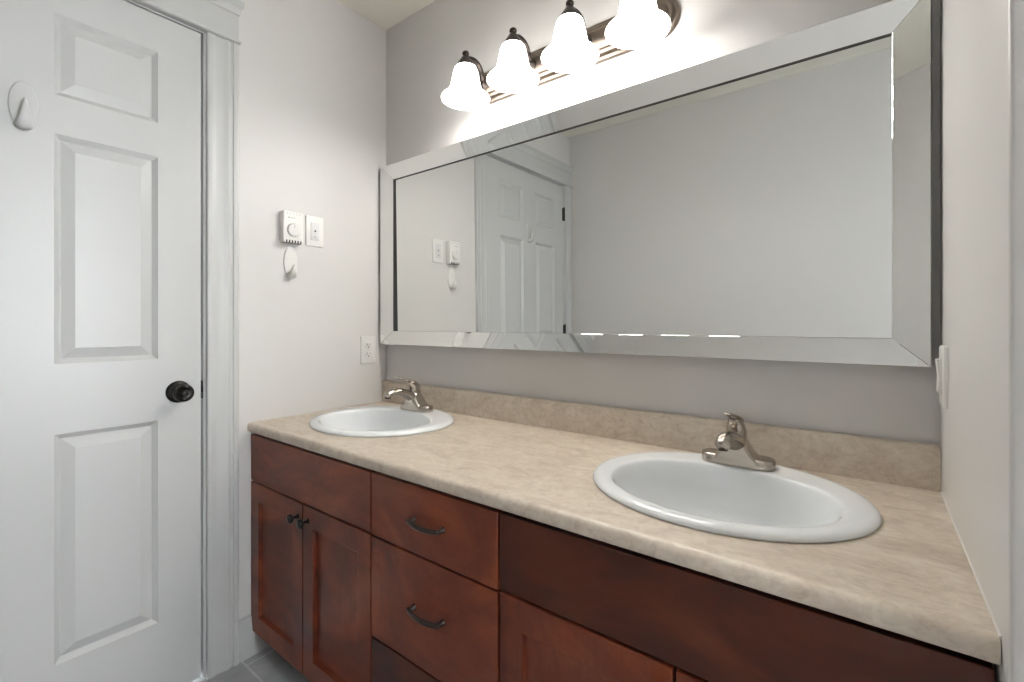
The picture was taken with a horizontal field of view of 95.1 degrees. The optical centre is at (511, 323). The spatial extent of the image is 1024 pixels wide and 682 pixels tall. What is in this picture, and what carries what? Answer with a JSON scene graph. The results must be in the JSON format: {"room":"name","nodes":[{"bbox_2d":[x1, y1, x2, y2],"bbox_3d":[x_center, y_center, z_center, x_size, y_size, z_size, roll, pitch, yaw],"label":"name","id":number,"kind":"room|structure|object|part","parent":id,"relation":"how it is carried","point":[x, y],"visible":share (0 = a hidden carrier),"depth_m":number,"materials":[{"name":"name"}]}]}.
{"room":"bathroom","nodes":[
{"label":"bathroom","id":0,"kind":"room"},
{"bbox_2d":[192,646,310,681],"bbox_3d":[0.026,1.183,0.598,2.960,0.080,1.868,0,0,38],"label":"floor","id":1,"kind":"structure","parent":0,"point":[267,665],"depth_m":1.54,"materials":[{"name":"grey tile"}]},
{"bbox_2d":[251,434,374,681],"bbox_3d":[-0.470,0.757,1.624,0.678,0.772,0.598,0,0,38],"label":"base cabinet","id":2,"kind":"object","parent":1,"relation":"on","point":[311,512],"visible":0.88,"depth_m":1.38,"materials":[{"name":"brown wood"}]},
{"bbox_3d":[-0.761,0.800,1.522,0.342,0.512,0.019,0,0,38],"label":"door","id":3,"kind":"part","parent":2,"relation":"part of","materials":[{"name":"brown wood"}]},
{"bbox_3d":[-0.662,0.587,1.415,0.030,0.030,0.032,0,0,38],"label":"knob","id":4,"kind":"part","parent":2,"relation":"part of","materials":[{"name":"black metal"}]},
{"bbox_3d":[-0.616,0.587,1.379,0.030,0.030,0.032,0,0,38],"label":"knob","id":5,"kind":"part","parent":2,"relation":"part of","materials":[{"name":"black metal"}]},
{"bbox_3d":[-0.490,0.800,1.314,0.333,0.512,0.019,0,0,38],"label":"door","id":6,"kind":"part","parent":2,"relation":"part of","materials":[{"name":"brown wood"}]},
{"bbox_2d":[247,380,1001,664],"bbox_3d":[-0.014,0.310,1.288,1.814,0.121,0.580,0,0,38],"label":"countertop","id":7,"kind":"structure","parent":2,"relation":"on","point":[914,576],"depth_m":0.96,"materials":[{"name":"stone"}]},
{"bbox_2d":[309,405,453,436],"bbox_3d":[-0.454,0.403,1.646,0.528,0.153,0.462,0,0,38],"label":"sink","id":8,"kind":"object","parent":7,"relation":"in","point":[387,420],"visible":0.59,"depth_m":1.73,"materials":[{"name":"white ceramic"}]},
{"bbox_2d":[384,377,432,412],"bbox_3d":[-0.398,0.260,1.729,0.158,0.134,0.174,0,0,38],"label":"faucet","id":9,"kind":"object","parent":7,"relation":"on","point":[414,400],"visible":1,"depth_m":1.74,"materials":[{"name":"silver metal"}]},
{"bbox_3d":[-0.401,0.270,1.724,0.052,0.073,0.162,0,0,38],"label":"spout","id":10,"kind":"part","parent":9,"relation":"part of","materials":[{"name":"silver metal"}]},
{"bbox_3d":[-0.388,0.218,1.741,0.031,0.051,0.115,0,0,38],"label":"lever","id":11,"kind":"part","parent":9,"relation":"part of","materials":[{"name":"silver metal"}]},
{"bbox_3d":[-0.370,0.249,1.764,0.044,0.073,0.058,0,0,38],"label":"handle","id":12,"kind":"part","parent":9,"relation":"part of","materials":[{"name":"silver metal"}]},
{"bbox_3d":[-0.362,0.316,1.775,0.158,0.022,0.057,0,0,38],"label":"plate","id":13,"kind":"part","parent":9,"relation":"part of","materials":[{"name":"silver metal"}]},
{"bbox_2d":[593,452,881,542],"bbox_3d":[0.428,0.403,0.968,0.528,0.153,0.462,0,0,38],"label":"sink","id":14,"kind":"object","parent":7,"relation":"in","point":[784,504],"visible":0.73,"depth_m":1.00,"materials":[{"name":"white ceramic"}]},
{"bbox_2d":[702,413,775,471],"bbox_3d":[0.490,0.260,1.046,0.158,0.134,0.174,0,0,38],"label":"faucet","id":15,"kind":"object","parent":7,"relation":"on","point":[734,449],"visible":1,"depth_m":1.06,"materials":[{"name":"silver metal"}]},
{"bbox_3d":[0.487,0.270,1.042,0.052,0.073,0.162,0,0,38],"label":"spout","id":16,"kind":"part","parent":15,"relation":"part of","materials":[{"name":"silver metal"}]},
{"bbox_3d":[0.500,0.218,1.059,0.031,0.051,0.115,0,0,38],"label":"lever","id":17,"kind":"part","parent":15,"relation":"part of","materials":[{"name":"silver metal"}]},
{"bbox_3d":[0.518,0.249,1.082,0.044,0.073,0.058,0,0,38],"label":"handle","id":18,"kind":"part","parent":15,"relation":"part of","materials":[{"name":"silver metal"}]},
{"bbox_3d":[0.526,0.316,1.093,0.158,0.022,0.057,0,0,38],"label":"plate","id":19,"kind":"part","parent":15,"relation":"part of","materials":[{"name":"silver metal"}]},
{"bbox_2d":[372,471,502,681],"bbox_3d":[-0.031,0.757,1.288,0.420,0.772,0.595,0,0,38],"label":"base cabinet","id":20,"kind":"object","parent":1,"relation":"on","point":[436,590],"visible":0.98,"depth_m":1.06,"materials":[{"name":"brown wood"}]},
{"bbox_3d":[-0.190,0.930,1.083,0.418,0.252,0.018,0,0,38],"label":"drawer","id":21,"kind":"part","parent":20,"relation":"part of","materials":[{"name":"brown wood"}]},
{"bbox_3d":[-0.200,0.666,1.061,0.111,0.016,0.029,0,0,38],"label":"handle","id":22,"kind":"part","parent":20,"relation":"part of","materials":[{"name":"grey metal"}]},
{"bbox_3d":[-0.200,0.460,1.061,0.111,0.016,0.029,0,0,38],"label":"handle","id":23,"kind":"part","parent":20,"relation":"part of","materials":[{"name":"grey metal"}]},
{"bbox_3d":[-0.190,0.672,1.083,0.418,0.254,0.018,0,0,38],"label":"drawer","id":24,"kind":"part","parent":20,"relation":"part of","materials":[{"name":"brown wood"}]},
{"bbox_3d":[-0.190,0.461,1.083,0.418,0.158,0.018,0,0,38],"label":"drawer","id":25,"kind":"part","parent":20,"relation":"part of","materials":[{"name":"brown wood"}]},
{"bbox_2d":[500,511,994,681],"bbox_3d":[0.416,0.757,0.942,0.705,0.772,0.598,0,0,38],"label":"base cabinet","id":26,"kind":"object","parent":1,"relation":"on","point":[574,607],"visible":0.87,"depth_m":0.75,"materials":[{"name":"brown wood"}]},
{"bbox_3d":[0.119,0.798,0.846,0.348,0.516,0.019,0,0,38],"label":"door","id":27,"kind":"part","parent":26,"relation":"part of","materials":[{"name":"brown wood"}]},
{"bbox_3d":[0.400,0.798,0.630,0.349,0.516,0.019,0,0,38],"label":"door","id":28,"kind":"part","parent":26,"relation":"part of","materials":[{"name":"brown wood"}]},
{"bbox_2d":[205,0,385,677],"bbox_3d":[-1.100,-0.077,1.463,0.120,2.440,1.868,0,0,38],"label":"wall","id":29,"kind":"structure","parent":0,"point":[312,73],"depth_m":1.78,"materials":[{"name":"grey paint"}]},
{"bbox_2d":[0,0,200,681],"bbox_3d":[-1.235,0.102,1.166,0.098,2.058,0.818,0,0,38],"label":"door","id":30,"kind":"structure","parent":29,"relation":"in","point":[100,201],"depth_m":1.30,"materials":[{"name":"grey paint"}]},
{"bbox_2d":[8,81,38,130],"bbox_3d":[-1.226,-0.550,1.177,0.046,0.126,0.055,0,0,38],"label":"wall hook","id":31,"kind":"object","parent":30,"relation":"attached to","point":[23,106],"visible":1,"depth_m":1.17,"materials":[{"name":"grey paint"}]},
{"bbox_3d":[-1.022,0.210,1.442,0.030,0.067,0.067,0,0,38],"label":"knob","id":32,"kind":"part","parent":30,"relation":"part of","materials":[{"name":"black metal"}]},
{"bbox_3d":[-0.997,0.210,1.423,0.035,0.054,0.054,0,0,38],"label":"knob","id":33,"kind":"part","parent":30,"relation":"part of","materials":[{"name":"black metal"}]},
{"bbox_2d":[123,0,204,678],"bbox_3d":[-1.288,0.102,1.219,0.119,2.080,0.836,0,0,38],"label":"trim","id":34,"kind":"structure","parent":29,"relation":"attached to","point":[128,1],"depth_m":1.51,"materials":[{"name":"grey paint"}]},
{"bbox_3d":[-1.006,0.211,1.515,0.029,0.058,0.022,0,0,38],"label":"strike plate","id":35,"kind":"part","parent":34,"relation":"part of","materials":[{"name":"black metal"}]},
{"bbox_2d":[131,0,244,44],"bbox_3d":[-1.223,-1.008,1.177,0.033,0.142,1.024,0,0,38],"label":"trim","id":36,"kind":"structure","parent":29,"relation":"attached to","point":[220,18],"depth_m":1.50,"materials":[{"name":"grey paint"}]},
{"bbox_2d":[206,32,238,678],"bbox_3d":[-0.952,0.103,1.541,0.020,2.079,0.093,0,0,38],"label":"trim","id":37,"kind":"structure","parent":29,"relation":"attached to","point":[222,55],"depth_m":1.54,"materials":[{"name":"grey paint"}]},
{"bbox_2d":[239,615,269,662],"bbox_3d":[-0.738,1.074,1.824,0.014,0.137,0.614,0,0,38],"label":"baseboard","id":38,"kind":"structure","parent":29,"relation":"attached to","point":[250,643],"depth_m":1.60,"materials":[{"name":"grey paint"}]},
{"bbox_2d":[283,246,296,278],"bbox_3d":[-0.808,-0.225,1.721,0.045,0.121,0.051,0,0,38],"label":"wall hook","id":39,"kind":"object","parent":29,"relation":"attached to","point":[290,258],"visible":1,"depth_m":1.72,"materials":[{"name":"white plastic"}]},
{"bbox_2d":[279,210,302,244],"bbox_3d":[-0.805,-0.352,1.717,0.039,0.115,0.076,0,0,38],"label":"thermostat","id":40,"kind":"object","parent":29,"relation":"attached to","point":[290,223],"visible":1,"depth_m":1.70,"materials":[{"name":"white plastic"}]},
{"bbox_2d":[305,215,322,247],"bbox_3d":[-0.758,-0.354,1.801,0.010,0.116,0.070,0,0,38],"label":"light switch","id":41,"kind":"object","parent":29,"relation":"attached to","point":[313,225],"visible":1,"depth_m":1.80,"materials":[{"name":"white plastic"}]},
{"bbox_2d":[360,336,375,363],"bbox_3d":[-0.611,0.110,1.994,0.008,0.116,0.074,0,0,38],"label":"wall outlet","id":42,"kind":"object","parent":29,"relation":"attached to","point":[367,343],"visible":1,"depth_m":1.99,"materials":[{"name":"white plastic"}]},
{"bbox_2d":[365,350,371,357],"bbox_3d":[-0.610,0.130,1.992,0.002,0.033,0.033,0,0,38],"label":"receptacle","id":43,"kind":"object","parent":42,"relation":"attached to","point":[368,353],"depth_m":1.99,"materials":[{"name":"grey plastic"}]},
{"bbox_2d":[365,341,371,348],"bbox_3d":[-0.610,0.091,1.992,0.002,0.033,0.033,0,0,38],"label":"receptacle","id":44,"kind":"object","parent":42,"relation":"attached to","point":[368,344],"depth_m":1.99,"materials":[{"name":"grey plastic"}]},
{"bbox_2d":[337,0,434,29],"bbox_3d":[0.026,-1.337,0.598,2.960,0.080,1.868,0,0,38],"label":"ceiling","id":45,"kind":"structure","parent":0,"point":[386,14],"depth_m":1.93,"materials":[{"name":"white paint"}]},
{"bbox_2d":[386,0,939,444],"bbox_3d":[0.606,-0.077,1.254,2.840,2.440,0.120,0,0,38],"label":"wall","id":46,"kind":"structure","parent":0,"point":[424,49],"depth_m":1.39,"materials":[{"name":"grey paint"}]},
{"bbox_2d":[441,0,680,109],"bbox_3d":[0.099,-0.850,1.433,0.780,0.166,0.213,0,0,38],"label":"vanity light","id":47,"kind":"object","parent":46,"relation":"attached to","point":[638,24],"visible":1,"depth_m":1.41,"materials":[{"name":"white glass"}]},
{"bbox_3d":[-0.158,-0.826,1.602,0.166,0.118,0.166,0,0,38],"label":"lamp shade","id":48,"kind":"part","parent":47,"relation":"part of","materials":[{"name":"white glass"}]},
{"bbox_3d":[-0.158,-0.838,1.602,0.058,0.100,0.058,0,0,38],"label":"bulb","id":49,"kind":"part","parent":47,"relation":"part of","materials":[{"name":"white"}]},
{"bbox_3d":[-0.128,-0.882,1.641,0.042,0.089,0.112,0,0,38],"label":"arm","id":50,"kind":"part","parent":47,"relation":"part of","materials":[{"name":"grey metal"}]},
{"bbox_3d":[0.004,-0.826,1.478,0.166,0.118,0.166,0,0,38],"label":"lamp shade","id":51,"kind":"part","parent":47,"relation":"part of","materials":[{"name":"white glass"}]},
{"bbox_3d":[0.004,-0.838,1.478,0.058,0.100,0.058,0,0,38],"label":"bulb","id":52,"kind":"part","parent":47,"relation":"part of","materials":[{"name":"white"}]},
{"bbox_3d":[0.034,-0.882,1.517,0.042,0.089,0.112,0,0,38],"label":"arm","id":53,"kind":"part","parent":47,"relation":"part of","materials":[{"name":"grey metal"}]},
{"bbox_3d":[0.167,-0.826,1.352,0.166,0.118,0.166,0,0,38],"label":"lamp shade","id":54,"kind":"part","parent":47,"relation":"part of","materials":[{"name":"white glass"}]},
{"bbox_3d":[0.167,-0.838,1.352,0.058,0.100,0.058,0,0,38],"label":"bulb","id":55,"kind":"part","parent":47,"relation":"part of","materials":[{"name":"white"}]},
{"bbox_3d":[0.197,-0.882,1.391,0.042,0.089,0.112,0,0,38],"label":"arm","id":56,"kind":"part","parent":47,"relation":"part of","materials":[{"name":"grey metal"}]},
{"bbox_3d":[0.329,-0.838,1.228,0.058,0.100,0.058,0,0,38],"label":"bulb","id":57,"kind":"part","parent":47,"relation":"part of","materials":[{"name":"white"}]},
{"bbox_3d":[0.329,-0.826,1.228,0.166,0.118,0.166,0,0,38],"label":"lamp shade","id":58,"kind":"part","parent":47,"relation":"part of","materials":[{"name":"white glass"}]},
{"bbox_2d":[380,0,931,367],"bbox_3d":[0.149,-0.293,1.501,1.784,0.765,0.044,0,0,38],"label":"wall mirror","id":59,"kind":"object","parent":46,"relation":"attached to","point":[771,200],"visible":1,"depth_m":1.24,"materials":[{"name":"grey mirror"}]},
{"bbox_2d":[382,380,940,491],"bbox_3d":[0.155,0.295,1.509,1.813,0.092,0.022,0,0,38],"label":"backsplash","id":60,"kind":"structure","parent":46,"relation":"attached to","point":[883,460],"depth_m":1.23,"materials":[{"name":"stone"}]},
{"bbox_2d":[940,0,1023,681],"bbox_3d":[0.744,-0.077,0.686,0.120,2.440,0.612,0,0,38],"label":"wall","id":61,"kind":"structure","parent":0,"point":[982,41],"depth_m":0.59,"materials":[{"name":"grey paint"}]},
{"bbox_2d":[935,345,947,408],"bbox_3d":[0.819,0.100,0.895,0.014,0.116,0.073,0,0,38],"label":"light switch","id":62,"kind":"object","parent":61,"relation":"attached to","point":[941,363],"visible":1,"depth_m":0.88,"materials":[{"name":"white plastic"}]},
{"bbox_3d":[0.822,0.100,0.893,0.007,0.116,0.073,0,0,38],"label":"plate","id":63,"kind":"part","parent":62,"relation":"part of","materials":[{"name":"white plastic"}]}
]}

